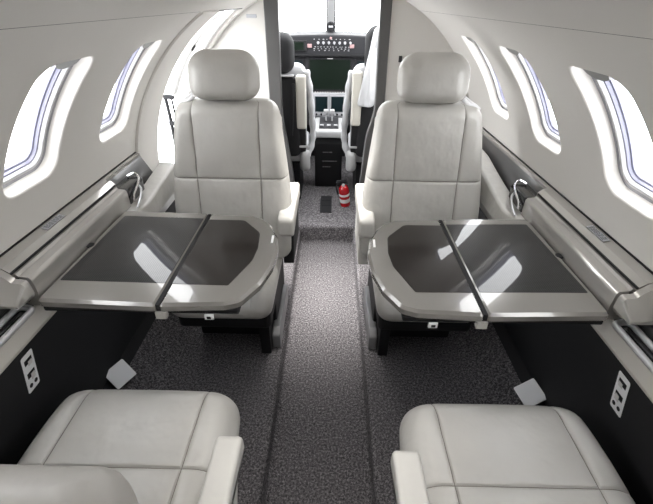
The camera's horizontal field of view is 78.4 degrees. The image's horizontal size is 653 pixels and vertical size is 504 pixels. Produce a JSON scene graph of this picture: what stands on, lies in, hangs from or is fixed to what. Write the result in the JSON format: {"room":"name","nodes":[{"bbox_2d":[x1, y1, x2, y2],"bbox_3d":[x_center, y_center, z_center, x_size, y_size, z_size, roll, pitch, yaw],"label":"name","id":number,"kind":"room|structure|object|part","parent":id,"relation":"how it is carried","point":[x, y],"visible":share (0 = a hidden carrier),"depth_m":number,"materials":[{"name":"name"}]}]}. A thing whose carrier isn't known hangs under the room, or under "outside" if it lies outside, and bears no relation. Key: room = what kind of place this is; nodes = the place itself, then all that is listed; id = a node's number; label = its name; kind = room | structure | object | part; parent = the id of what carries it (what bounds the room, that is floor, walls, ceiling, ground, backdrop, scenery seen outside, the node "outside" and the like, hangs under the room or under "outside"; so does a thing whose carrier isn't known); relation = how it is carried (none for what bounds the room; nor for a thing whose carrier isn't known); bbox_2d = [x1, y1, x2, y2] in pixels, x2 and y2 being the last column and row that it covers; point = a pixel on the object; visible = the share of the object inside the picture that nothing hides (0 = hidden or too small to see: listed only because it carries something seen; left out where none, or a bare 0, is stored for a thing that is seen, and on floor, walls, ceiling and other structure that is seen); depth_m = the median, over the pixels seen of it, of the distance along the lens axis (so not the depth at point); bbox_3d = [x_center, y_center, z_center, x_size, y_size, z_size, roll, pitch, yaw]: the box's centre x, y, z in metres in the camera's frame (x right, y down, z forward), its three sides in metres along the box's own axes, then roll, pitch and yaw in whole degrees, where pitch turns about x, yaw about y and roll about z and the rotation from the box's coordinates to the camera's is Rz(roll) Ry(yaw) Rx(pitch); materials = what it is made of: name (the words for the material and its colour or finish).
{"room":"aircraft cabin","nodes":[
{"label":"aircraft cabin","id":0,"kind":"room"},
{"bbox_2d":[0,12,199,253],"bbox_3d":[-0.632,0.167,0.294,0.352,0.531,2.900,1,32,0],"label":"wall","id":1,"kind":"structure","parent":0,"point":[77,155],"depth_m":1.04,"materials":[{"name":"white plastic"}]},
{"bbox_2d":[3,59,79,188],"bbox_3d":[-0.676,-0.310,0.934,0.248,0.342,0.248,1,32,0],"label":"window","id":2,"kind":"structure","parent":1,"relation":"in","point":[57,75],"depth_m":1.01,"materials":[{"name":"grey"}]},
{"bbox_2d":[0,152,174,374],"bbox_3d":[-0.736,0.441,0.498,0.147,0.228,2.910,1,32,0],"label":"side ledge","id":3,"kind":"object","parent":1,"relation":"attached to","point":[35,262],"visible":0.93,"depth_m":1.10,"materials":[{"name":"grey paint"}]},
{"bbox_2d":[0,309,10,318],"bbox_3d":[-0.799,0.644,0.107,0.033,0.100,2.030,1,32,0],"label":"speaker grille","id":4,"kind":"object","parent":3,"relation":"attached to","point":[3,312],"depth_m":0.95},
{"bbox_3d":[-0.738,0.254,0.790,0.056,0.014,0.459,1,32,0],"label":"pull handle","id":5,"kind":"part","parent":3,"relation":"part of","materials":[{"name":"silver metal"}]},
{"bbox_3d":[-0.758,0.570,0.361,0.067,0.054,2.540,1,32,0],"label":"armrest rail","id":6,"kind":"part","parent":3,"relation":"part of","materials":[{"name":"grey plastic"}]},
{"bbox_2d":[41,214,64,229],"bbox_3d":[-0.768,-0.085,1.124,0.018,0.005,0.084,1,32,0],"label":"placard","id":7,"kind":"object","parent":3,"relation":"attached to","point":[58,217],"visible":1,"depth_m":1.12,"materials":[{"name":"grey metal"}]},
{"bbox_3d":[-0.722,-0.046,1.199,0.037,0.094,0.524,1,32,0],"label":"stowage lid","id":8,"kind":"part","parent":3,"relation":"part of","materials":[{"name":"grey paint"}]},
{"bbox_3d":[-0.747,-0.228,1.569,0.059,0.218,0.295,1,32,0],"label":"trench panel","id":9,"kind":"part","parent":3,"relation":"part of","materials":[{"name":"grey laminate"}]},
{"bbox_3d":[-0.682,-0.201,1.570,0.077,0.171,0.410,1,32,0],"label":"forward armrest","id":10,"kind":"part","parent":3,"relation":"part of","materials":[{"name":"beige plastic"}]},
{"bbox_2d":[39,211,278,319],"bbox_3d":[-0.427,0.015,1.178,0.568,0.054,0.502,1,32,0],"label":"folding table","id":11,"kind":"object","parent":3,"relation":"attached to","point":[161,264],"visible":1,"depth_m":1.09,"materials":[{"name":"grey paint"}]},
{"bbox_3d":[-0.454,0.038,1.155,0.484,0.015,0.400,1,32,0],"label":"support arm","id":12,"kind":"part","parent":11,"relation":"part of","materials":[{"name":"black plastic"}]},
{"bbox_3d":[-0.289,0.160,0.986,0.023,0.016,0.006,1,32,0],"label":"latch plate","id":13,"kind":"part","parent":11,"relation":"part of","materials":[{"name":"white"}]},
{"bbox_2d":[0,8,241,29],"bbox_3d":[-0.441,-0.278,0.495,0.028,0.018,3.720,1,32,0],"label":"trim","id":14,"kind":"structure","parent":1,"relation":"attached to","point":[237,8],"depth_m":0.83,"materials":[{"name":"black plastic"}]},
{"bbox_2d":[100,41,154,132],"bbox_3d":[-0.669,-0.547,1.310,0.248,0.342,0.248,1,32,0],"label":"window","id":15,"kind":"structure","parent":1,"relation":"in","point":[112,115],"depth_m":1.40,"materials":[{"name":"grey"}]},
{"bbox_2d":[135,10,218,171],"bbox_3d":[-0.621,-0.587,1.656,0.394,0.749,0.232,1,32,0],"label":"door frame","id":16,"kind":"structure","parent":1,"relation":"attached to","point":[146,140],"depth_m":1.60,"materials":[{"name":"white plastic"}]},
{"bbox_2d":[163,9,236,142],"bbox_3d":[-0.596,-0.549,2.003,0.540,1.388,0.756,1,32,0],"label":"door","id":17,"kind":"structure","parent":1,"relation":"in","point":[180,86],"depth_m":2.01,"materials":[{"name":"white paint"}]},
{"bbox_3d":[-0.812,-0.623,2.105,0.031,0.393,0.018,1,32,0],"label":"handrail","id":18,"kind":"part","parent":17,"relation":"part of","materials":[{"name":"black plastic"}]},
{"bbox_3d":[-0.560,-0.963,1.868,0.399,0.434,0.070,1,32,0],"label":"arm","id":19,"kind":"part","parent":17,"relation":"part of","materials":[{"name":"white paint"}]},
{"bbox_2d":[213,0,268,98],"bbox_3d":[-0.558,-0.781,2.396,0.467,1.276,0.030,1,32,0],"label":"wall","id":20,"kind":"structure","parent":0,"point":[246,34],"depth_m":2.15,"materials":[{"name":"white plastic"}]},
{"bbox_2d":[193,0,257,96],"bbox_3d":[-0.561,-0.764,2.356,0.497,1.308,0.075,1,32,0],"label":"trim","id":21,"kind":"structure","parent":20,"relation":"attached to","point":[237,12],"depth_m":2.07,"materials":[{"name":"white plastic"}]},
{"bbox_2d":[246,14,256,17],"bbox_3d":[-0.392,-1.232,2.089,0.053,0.016,0.004,1,32,0],"label":"placard","id":22,"kind":"object","parent":20,"relation":"attached to","point":[247,15],"visible":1,"depth_m":2.09,"materials":[{"name":"grey plastic"}]},
{"bbox_2d":[263,0,294,181],"bbox_3d":[-0.264,-0.796,2.375,0.130,1.330,0.050,1,32,0],"label":"trim","id":23,"kind":"structure","parent":20,"relation":"attached to","point":[271,7],"depth_m":2.19,"materials":[{"name":"grey plastic"}]},
{"bbox_2d":[120,156,523,503],"bbox_3d":[-0.013,0.371,1.770,1.600,0.205,5.200,1,32,0],"label":"floor","id":24,"kind":"structure","parent":0,"point":[322,413],"depth_m":1.60,"materials":[{"name":"grey carpet"}]},
{"bbox_2d":[106,359,135,389],"bbox_3d":[-0.733,0.435,1.420,0.074,0.073,0.083,20,37,28],"label":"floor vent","id":25,"kind":"object","parent":24,"relation":"in","point":[121,373],"visible":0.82,"depth_m":1.41,"materials":[{"name":"grey plastic"}]},
{"bbox_2d":[0,389,244,503],"bbox_3d":[-0.443,0.596,0.781,0.531,0.670,0.750,1,32,0],"label":"seat","id":26,"kind":"object","parent":24,"relation":"on","point":[101,446],"visible":1,"depth_m":0.88,"materials":[{"name":"grey leather"}]},
{"bbox_3d":[-0.469,0.491,0.616,0.360,0.317,0.201,1,32,0],"label":"backrest","id":27,"kind":"part","parent":26,"relation":"part of","materials":[{"name":"leather"}]},
{"bbox_3d":[-0.205,0.536,0.616,0.056,0.057,0.541,1,32,0],"label":"armrest","id":28,"kind":"part","parent":26,"relation":"part of","materials":[{"name":"grey leather"}]},
{"bbox_3d":[-0.207,0.622,0.669,0.044,0.150,0.440,1,32,0],"label":"armrest panel","id":29,"kind":"part","parent":26,"relation":"part of","materials":[{"name":"grey leather"}]},
{"bbox_2d":[173,49,299,352],"bbox_3d":[-0.369,-0.148,1.550,0.487,1.110,0.628,1,32,0],"label":"seat","id":30,"kind":"object","parent":24,"relation":"on","point":[230,158],"visible":0.6,"depth_m":1.50,"materials":[{"name":"grey leather"}]},
{"bbox_2d":[173,257,281,318],"bbox_3d":[-0.380,0.103,1.573,0.380,0.120,0.400,1,32,0],"label":"seat cushion","id":31,"kind":"object","parent":30,"relation":"on","point":[260,306],"depth_m":1.42,"materials":[{"name":"grey leather"}]},
{"bbox_3d":[-0.374,-0.280,1.591,0.472,0.603,0.216,1,32,0],"label":"backrest","id":32,"kind":"part","parent":30,"relation":"part of","materials":[{"name":"grey leather"}]},
{"bbox_3d":[-0.380,0.194,1.843,0.340,0.220,0.300,1,32,0],"label":"seat","id":33,"kind":"part","parent":30,"relation":"part of","materials":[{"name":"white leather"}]},
{"bbox_3d":[-0.208,0.279,1.826,0.034,0.093,0.335,1,32,0],"label":"blade","id":34,"kind":"part","parent":30,"relation":"part of","materials":[{"name":"grey plastic"}]},
{"bbox_3d":[-0.154,-0.186,1.679,0.062,0.095,0.363,1,32,0],"label":"armrest","id":35,"kind":"part","parent":30,"relation":"part of","materials":[{"name":"grey leather"}]},
{"bbox_3d":[-0.155,-0.109,1.755,0.044,0.190,0.280,1,32,0],"label":"armrest panel","id":36,"kind":"part","parent":30,"relation":"part of","materials":[{"name":"beige leather"}]},
{"bbox_2d":[280,32,315,198],"bbox_3d":[-0.298,-0.916,2.762,0.462,1.080,0.519,1,32,0],"label":"seat","id":37,"kind":"object","parent":24,"relation":"on","point":[296,80],"visible":0.47,"depth_m":2.52,"materials":[{"name":"black leather"}]},
{"bbox_3d":[-0.331,-0.871,2.576,0.340,0.500,0.116,1,32,0],"label":"backrest","id":38,"kind":"part","parent":37,"relation":"part of","materials":[{"name":"black leather"}]},
{"bbox_3d":[-0.333,-0.589,2.992,0.300,0.280,0.320,1,32,0],"label":"seat","id":39,"kind":"part","parent":37,"relation":"part of","materials":[{"name":"white leather"}]},
{"bbox_3d":[-0.158,-0.937,2.506,0.062,0.320,0.065,1,32,0],"label":"armrest","id":40,"kind":"part","parent":37,"relation":"part of","materials":[{"name":"beige leather"}]},
{"bbox_2d":[307,131,309,144],"bbox_3d":[-0.330,-0.785,2.928,0.400,0.120,0.380,1,32,0],"label":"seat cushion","id":41,"kind":"object","parent":37,"relation":"on","point":[308,138],"depth_m":2.93,"materials":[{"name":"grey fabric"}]},
{"bbox_2d":[320,196,331,212],"bbox_3d":[-0.004,-0.345,2.868,0.082,0.008,0.270,1,32,0],"label":"floor hatch","id":42,"kind":"object","parent":24,"relation":"on","point":[326,201],"visible":1,"depth_m":2.85,"materials":[{"name":"black plastic"}]},
{"bbox_2d":[315,109,341,186],"bbox_3d":[0.003,-0.805,3.078,0.243,0.560,0.274,1,32,0],"label":"pedestal","id":43,"kind":"object","parent":24,"relation":"on","point":[328,142],"visible":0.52,"depth_m":2.98,"materials":[{"name":"black plastic"}]},
{"bbox_2d":[336,180,349,206],"bbox_3d":[0.120,-0.411,2.796,0.108,0.204,0.073,-23,39,-33],"label":"fire extinguisher","id":44,"kind":"object","parent":24,"relation":"on","point":[344,196],"visible":1,"depth_m":2.77,"materials":[{"name":"red metal"}]},
{"bbox_3d":[0.104,-0.483,2.744,0.080,0.028,0.014,1,32,0],"label":"lever","id":45,"kind":"part","parent":44,"relation":"part of","materials":[{"name":"black plastic"}]},
{"bbox_2d":[341,25,377,198],"bbox_3d":[0.330,-0.921,2.744,0.462,1.120,0.525,1,32,0],"label":"seat","id":46,"kind":"object","parent":24,"relation":"on","point":[361,81],"visible":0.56,"depth_m":2.50,"materials":[{"name":"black leather"}]},
{"bbox_3d":[0.186,-0.952,2.491,0.062,0.320,0.065,1,32,0],"label":"armrest","id":47,"kind":"part","parent":46,"relation":"part of","materials":[{"name":"beige leather"}]},
{"bbox_3d":[0.357,-0.577,2.987,0.300,0.280,0.320,1,32,0],"label":"seat","id":48,"kind":"part","parent":46,"relation":"part of","materials":[{"name":"white leather"}]},
{"bbox_3d":[0.358,-0.859,2.571,0.340,0.500,0.116,1,32,0],"label":"backrest","id":49,"kind":"part","parent":46,"relation":"part of","materials":[{"name":"black plastic"}]},
{"bbox_2d":[355,52,481,355],"bbox_3d":[0.368,-0.135,1.544,0.487,1.110,0.628,1,32,0],"label":"seat","id":50,"kind":"object","parent":24,"relation":"on","point":[425,157],"visible":0.55,"depth_m":1.49,"materials":[{"name":"grey leather"}]},
{"bbox_3d":[0.157,-0.103,1.752,0.044,0.190,0.280,1,32,0],"label":"armrest panel","id":51,"kind":"part","parent":50,"relation":"part of","materials":[{"name":"grey leather"}]},
{"bbox_3d":[0.158,-0.180,1.677,0.062,0.095,0.363,1,32,0],"label":"armrest","id":52,"kind":"part","parent":50,"relation":"part of","materials":[{"name":"grey leather"}]},
{"bbox_3d":[0.198,0.286,1.823,0.034,0.093,0.335,1,32,0],"label":"blade","id":53,"kind":"part","parent":50,"relation":"part of","materials":[{"name":"grey plastic"}]},
{"bbox_3d":[0.372,0.206,1.837,0.340,0.220,0.300,1,32,0],"label":"seat","id":54,"kind":"part","parent":50,"relation":"part of","materials":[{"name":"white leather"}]},
{"bbox_2d":[372,279,468,322],"bbox_3d":[0.372,0.116,1.568,0.380,0.120,0.400,1,32,0],"label":"seat cushion","id":55,"kind":"object","parent":50,"relation":"on","point":[386,312],"depth_m":1.42,"materials":[{"name":"grey leather"}]},
{"bbox_3d":[0.378,-0.268,1.585,0.472,0.603,0.215,1,32,0],"label":"backrest","id":56,"kind":"part","parent":50,"relation":"part of","materials":[{"name":"grey leather"}]},
{"bbox_2d":[390,404,635,503],"bbox_3d":[0.395,0.519,0.676,0.531,0.929,0.772,1,32,0],"label":"seat","id":57,"kind":"object","parent":24,"relation":"on","point":[448,453],"visible":1,"depth_m":0.87,"materials":[{"name":"grey leather"}]},
{"bbox_3d":[0.156,0.555,0.593,0.056,0.057,0.541,1,32,0],"label":"armrest","id":58,"kind":"part","parent":57,"relation":"part of","materials":[{"name":"grey leather"}]},
{"bbox_2d":[514,378,545,405],"bbox_3d":[0.695,0.483,1.364,0.075,0.080,0.089,-10,34,-17],"label":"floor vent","id":59,"kind":"object","parent":24,"relation":"in","point":[529,392],"visible":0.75,"depth_m":1.35,"materials":[{"name":"grey plastic"}]},
{"bbox_2d":[103,312,545,405],"bbox_3d":[-0.012,0.217,1.626,1.720,1.039,5.120,1,32,0],"label":"wall","id":60,"kind":"structure","parent":0,"point":[131,350],"depth_m":1.57,"materials":[{"name":"black"}]},
{"bbox_2d":[21,349,39,393],"bbox_3d":[-0.738,0.296,0.994,0.012,0.104,0.057,1,32,0],"label":"outlet panel","id":61,"kind":"object","parent":60,"relation":"attached to","point":[28,364],"visible":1,"depth_m":0.99,"materials":[{"name":"white"}]},
{"bbox_2d":[24,355,31,366],"bbox_3d":[-0.733,0.267,0.982,0.002,0.014,0.028,1,32,0],"label":"socket","id":62,"kind":"object","parent":61,"relation":"attached to","point":[27,358],"depth_m":0.98,"materials":[{"name":"black plastic"}]},
{"bbox_2d":[27,367,34,379],"bbox_3d":[-0.736,0.302,0.997,0.003,0.015,0.028,1,32,0],"label":"socket","id":63,"kind":"object","parent":61,"relation":"attached to","point":[30,370],"depth_m":1.00,"materials":[{"name":"black plastic"}]},
{"bbox_2d":[0,200,175,464],"bbox_3d":[-0.767,0.638,0.711,0.058,0.477,3.100,1,32,0],"label":"lower wall panel","id":64,"kind":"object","parent":60,"relation":"attached to","point":[74,351],"depth_m":1.10,"materials":[{"name":"black plastic"}]},
{"bbox_2d":[478,207,652,503],"bbox_3d":[0.718,0.556,0.869,0.058,0.477,3.500,1,32,0],"label":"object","id":65,"kind":"structure","parent":60,"relation":"attached to","point":[575,370],"depth_m":1.05,"materials":[{"name":"black"}]},
{"bbox_2d":[610,371,629,416],"bbox_3d":[0.701,0.339,0.954,0.012,0.104,0.057,1,32,0],"label":"outlet panel","id":66,"kind":"object","parent":60,"relation":"attached to","point":[622,385],"visible":1,"depth_m":0.95,"materials":[{"name":"white metal"}]},
{"bbox_2d":[615,389,622,402],"bbox_3d":[0.699,0.345,0.956,0.003,0.015,0.028,1,32,0],"label":"socket","id":67,"kind":"object","parent":66,"relation":"attached to","point":[618,392],"depth_m":0.96,"materials":[{"name":"black plastic"}]},
{"bbox_2d":[618,378,626,389],"bbox_3d":[0.697,0.310,0.942,0.002,0.014,0.028,1,32,0],"label":"socket","id":68,"kind":"object","parent":66,"relation":"attached to","point":[622,382],"depth_m":0.94,"materials":[{"name":"black plastic"}]},
{"bbox_2d":[0,0,652,38],"bbox_3d":[-0.011,-0.320,0.461,0.861,0.126,3.720,1,32,0],"label":"ceiling","id":69,"kind":"structure","parent":0,"point":[634,18],"depth_m":0.67,"materials":[{"name":"white plastic"}]},
{"bbox_2d":[286,31,366,124],"bbox_3d":[0.026,-1.355,3.131,1.240,0.635,0.418,1,32,0],"label":"panel","id":70,"kind":"object","parent":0,"point":[329,57],"visible":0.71,"depth_m":2.92,"materials":[{"name":"black plastic"}]},
{"bbox_3d":[0.024,-1.255,3.062,1.240,0.540,0.080,1,32,0],"label":"panel","id":71,"kind":"part","parent":70,"relation":"part of","materials":[{"name":"black plastic"}]},
{"bbox_2d":[326,21,335,31],"bbox_3d":[0.034,-1.799,2.961,0.070,0.292,0.191,1,32,0],"label":"standby compass","id":72,"kind":"object","parent":70,"relation":"on","point":[330,26],"visible":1,"depth_m":2.94,"materials":[{"name":"black plastic"}]},
{"bbox_2d":[307,125,349,155],"bbox_3d":[0.028,-1.310,3.524,1.500,0.980,0.040,1,32,0],"label":"wall","id":73,"kind":"structure","parent":0,"point":[308,126],"depth_m":3.66,"materials":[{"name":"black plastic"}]},
{"bbox_2d":[327,0,334,22],"bbox_3d":[0.033,-1.813,2.906,0.070,0.550,0.450,1,32,0],"label":"trim","id":74,"kind":"structure","parent":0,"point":[330,3],"depth_m":2.96,"materials":[{"name":"grey plastic"}]},
{"bbox_2d":[385,0,468,101],"bbox_3d":[0.558,-0.679,2.240,0.504,1.292,0.030,1,32,0],"label":"wall","id":75,"kind":"structure","parent":0,"point":[411,31],"depth_m":1.99,"materials":[{"name":"beige plastic"}]},
{"bbox_2d":[359,0,392,183],"bbox_3d":[0.255,-0.697,2.228,0.110,1.330,0.050,1,32,0],"label":"trim","id":76,"kind":"structure","parent":75,"relation":"attached to","point":[385,7],"depth_m":2.05,"materials":[{"name":"black plastic"}]},
{"bbox_2d":[421,11,652,270],"bbox_3d":[0.596,0.015,0.560,0.352,0.531,3.550,1,32,0],"label":"wall","id":77,"kind":"structure","parent":0,"point":[584,168],"depth_m":1.05,"materials":[{"name":"white plastic"}]},
{"bbox_2d":[466,37,507,110],"bbox_3d":[0.672,-0.730,1.626,0.248,0.342,0.248,1,32,0],"label":"window","id":78,"kind":"structure","parent":77,"relation":"in","point":[499,92],"depth_m":1.73,"materials":[{"name":"grey plastic"}]},
{"bbox_3d":[0.680,-0.733,1.624,0.211,0.296,0.194,1,32,0],"label":"frame","id":79,"kind":"part","parent":78,"relation":"part of","materials":[{"name":"grey plastic"}]},
{"bbox_2d":[506,48,560,144],"bbox_3d":[0.665,-0.496,1.254,0.248,0.342,0.248,1,32,0],"label":"window","id":80,"kind":"structure","parent":77,"relation":"in","point":[551,131],"depth_m":1.34,"materials":[{"name":"grey"}]},
{"bbox_2d":[426,11,647,38],"bbox_3d":[0.418,-0.216,0.418,0.028,0.018,3.550,1,32,0],"label":"trim","id":81,"kind":"structure","parent":77,"relation":"attached to","point":[426,11],"depth_m":0.72,"materials":[{"name":"black plastic"}]},
{"bbox_2d":[479,127,652,402],"bbox_3d":[0.692,0.313,0.728,0.147,0.228,3.480,1,32,0],"label":"side ledge","id":82,"kind":"object","parent":77,"relation":"attached to","point":[620,282],"visible":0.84,"depth_m":1.08,"materials":[{"name":"grey paint"}]},
{"bbox_2d":[367,219,608,328],"bbox_3d":[0.403,0.037,1.159,0.568,0.054,0.502,1,32,0],"label":"folding table","id":83,"kind":"object","parent":82,"relation":"attached to","point":[481,272],"visible":1,"depth_m":1.07,"materials":[{"name":"grey paint"}]},
{"bbox_3d":[0.258,0.177,0.970,0.023,0.016,0.006,1,32,0],"label":"latch plate","id":84,"kind":"part","parent":83,"relation":"part of","materials":[{"name":"white"}]},
{"bbox_3d":[0.429,0.061,1.136,0.484,0.015,0.400,1,32,0],"label":"support arm","id":85,"kind":"part","parent":83,"relation":"part of","materials":[{"name":"black plastic"}]},
{"bbox_3d":[0.674,-0.264,1.677,0.077,0.193,0.730,1,32,0],"label":"forward armrest","id":86,"kind":"part","parent":82,"relation":"part of","materials":[{"name":"grey leather"}]},
{"bbox_3d":[0.742,-0.350,1.790,0.059,0.218,0.875,1,32,0],"label":"trench panel","id":87,"kind":"part","parent":82,"relation":"part of","materials":[{"name":"grey plastic"}]},
{"bbox_3d":[0.701,-0.014,1.176,0.037,0.094,0.524,1,32,0],"label":"stowage lid","id":88,"kind":"part","parent":82,"relation":"part of","materials":[{"name":"grey paint"}]},
{"bbox_2d":[586,225,609,241],"bbox_3d":[0.747,-0.052,1.101,0.018,0.005,0.084,1,32,0],"label":"placard","id":89,"kind":"object","parent":82,"relation":"attached to","point":[601,236],"visible":1,"depth_m":1.10,"materials":[{"name":"grey metal"}]},
{"bbox_3d":[0.704,0.599,0.344,0.067,0.054,2.525,1,32,0],"label":"armrest rail","id":90,"kind":"part","parent":82,"relation":"part of","materials":[{"name":"grey plastic"}]},
{"bbox_3d":[0.701,0.286,0.767,0.056,0.014,0.459,1,32,0],"label":"pull handle","id":91,"kind":"part","parent":82,"relation":"part of","materials":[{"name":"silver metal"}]},
{"bbox_2d":[637,325,652,341],"bbox_3d":[0.738,0.674,0.089,0.033,0.100,2.015,1,32,0],"label":"speaker grille","id":92,"kind":"object","parent":82,"relation":"attached to","point":[647,330],"depth_m":0.92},
{"bbox_2d":[583,69,652,203],"bbox_3d":[0.659,-0.256,0.873,0.248,0.342,0.248,1,32,0],"label":"window","id":93,"kind":"structure","parent":77,"relation":"in","point":[609,91],"depth_m":0.95,"materials":[{"name":"grey"}]}
]}

